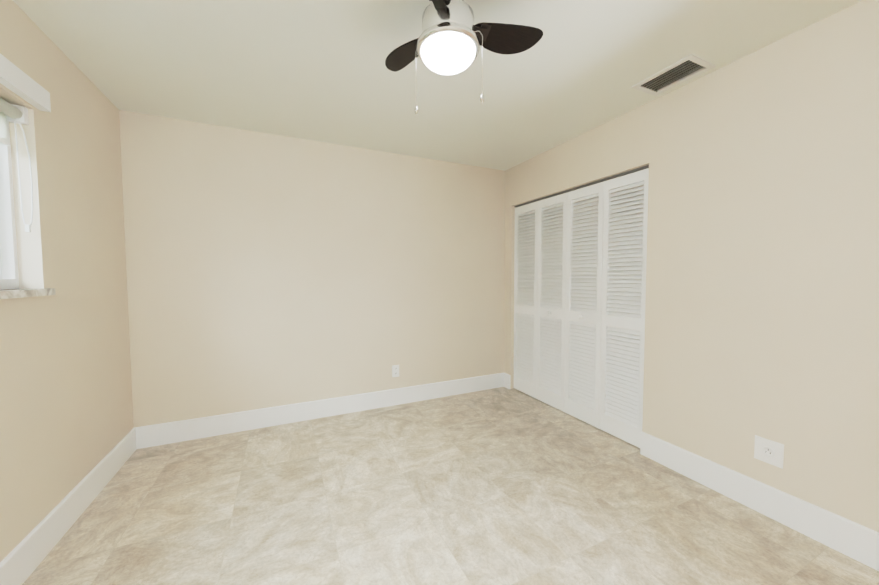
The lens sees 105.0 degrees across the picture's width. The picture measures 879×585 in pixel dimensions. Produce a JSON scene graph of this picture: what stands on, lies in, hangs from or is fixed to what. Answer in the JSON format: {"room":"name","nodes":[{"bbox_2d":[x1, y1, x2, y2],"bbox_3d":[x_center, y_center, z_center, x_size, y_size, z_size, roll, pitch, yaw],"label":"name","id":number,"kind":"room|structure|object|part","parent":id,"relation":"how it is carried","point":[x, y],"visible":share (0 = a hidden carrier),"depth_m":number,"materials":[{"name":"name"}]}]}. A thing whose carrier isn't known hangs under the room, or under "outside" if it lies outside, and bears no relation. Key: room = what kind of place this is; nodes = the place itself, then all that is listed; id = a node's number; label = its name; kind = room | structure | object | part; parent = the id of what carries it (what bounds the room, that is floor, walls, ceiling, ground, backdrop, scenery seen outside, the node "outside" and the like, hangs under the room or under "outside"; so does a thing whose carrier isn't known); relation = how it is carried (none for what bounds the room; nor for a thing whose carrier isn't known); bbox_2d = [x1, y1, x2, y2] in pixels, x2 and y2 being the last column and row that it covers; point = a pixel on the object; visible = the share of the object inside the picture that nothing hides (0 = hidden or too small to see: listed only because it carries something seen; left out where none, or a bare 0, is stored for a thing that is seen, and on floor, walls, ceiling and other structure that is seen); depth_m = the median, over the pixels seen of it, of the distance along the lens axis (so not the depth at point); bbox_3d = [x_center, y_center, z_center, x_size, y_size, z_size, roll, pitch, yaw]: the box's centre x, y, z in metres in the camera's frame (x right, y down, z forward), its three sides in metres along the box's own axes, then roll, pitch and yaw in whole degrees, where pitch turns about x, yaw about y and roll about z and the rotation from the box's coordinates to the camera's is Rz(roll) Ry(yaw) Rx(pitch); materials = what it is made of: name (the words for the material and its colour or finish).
{"room":"empty bedroom","nodes":[
{"label":"empty bedroom","id":0,"kind":"room"},
{"bbox_2d":[0,0,133,561],"bbox_3d":[-1.509,0.013,0.655,0.158,2.440,4.250,-1,3,-25],"label":"wall","id":1,"kind":"structure","parent":0,"point":[66,417],"depth_m":1.70,"materials":[{"name":"paint"}]},
{"bbox_2d":[0,104,32,289],"bbox_3d":[-1.585,-0.394,0.800,0.155,0.820,1.610,-1,3,-25],"label":"window","id":2,"kind":"structure","parent":1,"relation":"in","point":[9,277],"depth_m":1.51,"materials":[{"name":"white plastic"}]},
{"bbox_2d":[0,98,22,138],"bbox_3d":[-1.559,-0.714,0.798,0.051,0.150,1.550,-1,3,-25],"label":"roller blind","id":3,"kind":"object","parent":2,"relation":"attached to","point":[9,109],"visible":0.97,"depth_m":1.46,"materials":[{"name":"fabric"}]},
{"bbox_3d":[-1.559,-0.709,0.798,0.061,0.186,1.606,-1,3,-25],"label":"window blind rail","id":4,"kind":"part","parent":2,"relation":"part of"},
{"bbox_3d":[-1.863,-0.528,1.515,0.047,0.508,0.012,-1,3,-25],"label":"blind cord","id":5,"kind":"part","parent":2,"relation":"part of","materials":[{"name":"white plastic"}]},
{"bbox_2d":[0,54,50,111],"bbox_3d":[-1.494,-0.865,0.805,0.036,0.090,1.740,-1,3,-25],"label":"window valance","id":6,"kind":"object","parent":1,"relation":"attached to","point":[20,83],"visible":1,"depth_m":1.44,"materials":[{"name":"white wood"}]},
{"bbox_2d":[0,288,55,298],"bbox_3d":[-1.547,0.030,0.840,0.128,0.032,1.655,-1,3,-25],"label":"window sill","id":7,"kind":"structure","parent":1,"relation":"attached to","point":[8,294],"depth_m":1.43,"materials":[{"name":"stone"}]},
{"bbox_2d":[0,427,135,584],"bbox_3d":[-1.432,1.149,0.758,0.016,0.160,3.820,-1,3,-25],"label":"baseboard","id":8,"kind":"structure","parent":1,"relation":"attached to","point":[21,561],"depth_m":1.64,"materials":[{"name":"white wood"}]},
{"bbox_2d":[119,110,504,426],"bbox_3d":[0.130,-0.131,3.651,5.350,2.440,0.200,-1,3,-25],"label":"wall","id":9,"kind":"structure","parent":0,"point":[265,270],"depth_m":2.90,"materials":[{"name":"paint"}]},
{"bbox_2d":[136,373,507,448],"bbox_3d":[-0.730,1.035,3.169,3.270,0.160,0.040,-1,3,-25],"label":"baseboard","id":10,"kind":"structure","parent":9,"relation":"attached to","point":[203,427],"depth_m":2.95,"materials":[{"name":"white wood"}]},
{"bbox_2d":[392,365,398,376],"bbox_3d":[-0.430,0.772,3.315,0.072,0.116,0.008,-1,3,-25],"label":"electrical outlet","id":11,"kind":"object","parent":9,"relation":"attached to","point":[395,370],"visible":1,"depth_m":3.31,"materials":[{"name":"white plastic"}]},
{"bbox_2d":[13,0,861,170],"bbox_3d":[0.891,-1.326,1.717,5.550,0.120,4.250,-1,3,-25],"label":"ceiling","id":12,"kind":"structure","parent":0,"point":[316,70],"depth_m":1.86,"materials":[{"name":"paint"}]},
{"bbox_2d":[385,0,542,113],"bbox_3d":[0.064,-1.005,1.441,0.700,0.490,0.716,-1,3,-25],"label":"ceiling fan","id":13,"kind":"object","parent":12,"relation":"hanging from","point":[451,39],"visible":1,"depth_m":1.35,"materials":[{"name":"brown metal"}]},
{"bbox_2d":[631,54,715,95],"bbox_3d":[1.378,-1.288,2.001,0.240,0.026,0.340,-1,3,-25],"label":"ceiling vent","id":14,"kind":"object","parent":12,"relation":"in","point":[706,66],"visible":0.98,"depth_m":1.99,"materials":[{"name":"white metal"}]},
{"bbox_2d":[22,387,878,584],"bbox_3d":[0.900,1.221,1.835,5.550,0.100,4.250,-1,3,-25],"label":"floor","id":15,"kind":"structure","parent":0,"point":[500,486],"depth_m":1.78,"materials":[{"name":"stone"}]},
{"bbox_2d":[519,185,643,260],"bbox_3d":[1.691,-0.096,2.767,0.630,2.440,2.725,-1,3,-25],"label":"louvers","id":16,"kind":"object","parent":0,"point":[588,218],"depth_m":3.64,"materials":[{"name":"beige wood"}]},
{"bbox_2d":[504,0,878,531],"bbox_3d":[1.381,-0.086,2.567,0.100,2.440,2.825,-1,3,-25],"label":"wall","id":17,"kind":"structure","parent":0,"point":[762,295],"depth_m":1.76,"materials":[{"name":"paint"}]},
{"bbox_2d":[513,201,537,397],"bbox_3d":[0.917,0.080,3.572,0.029,1.996,0.374,-1,3,-25],"label":"closet door","id":18,"kind":"structure","parent":17,"relation":"in","point":[525,321],"depth_m":3.56,"materials":[{"name":"white wood"}]},
{"bbox_2d":[536,193,566,411],"bbox_3d":[1.059,0.096,3.223,0.068,1.996,0.374,-1,3,-25],"label":"closet door","id":19,"kind":"structure","parent":17,"relation":"in","point":[551,315],"depth_m":3.22,"materials":[{"name":"white wood"}]},
{"bbox_2d":[515,165,648,206],"bbox_3d":[1.153,-0.908,3.013,0.030,0.014,1.510,-1,3,-25],"label":"track rail","id":20,"kind":"object","parent":17,"relation":"attached to","point":[605,179],"visible":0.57,"depth_m":2.79,"materials":[{"name":"silver metal"}]},
{"bbox_2d":[564,181,603,428],"bbox_3d":[1.219,0.111,2.882,0.068,1.996,0.374,-1,3,-25],"label":"closet door","id":21,"kind":"structure","parent":17,"relation":"in","point":[583,331],"depth_m":2.88,"materials":[{"name":"white wood"}]},
{"bbox_2d":[599,168,648,447],"bbox_3d":[1.395,0.126,2.549,0.029,1.996,0.374,-1,3,-25],"label":"closet door","id":22,"kind":"structure","parent":17,"relation":"in","point":[622,335],"depth_m":2.54,"materials":[{"name":"white wood"}]},
{"bbox_2d":[640,432,878,570],"bbox_3d":[1.683,1.088,1.845,0.016,0.160,1.201,-1,3,-25],"label":"baseboard","id":23,"kind":"structure","parent":17,"relation":"attached to","point":[856,541],"depth_m":1.74,"materials":[{"name":"white wood"}]},
{"bbox_2d":[754,435,783,468],"bbox_3d":[1.719,0.831,1.763,0.009,0.125,0.115,-1,3,-25],"label":"electrical outlet","id":24,"kind":"object","parent":17,"relation":"attached to","point":[771,452],"visible":1,"depth_m":1.76,"materials":[{"name":"white plastic"}]}
]}

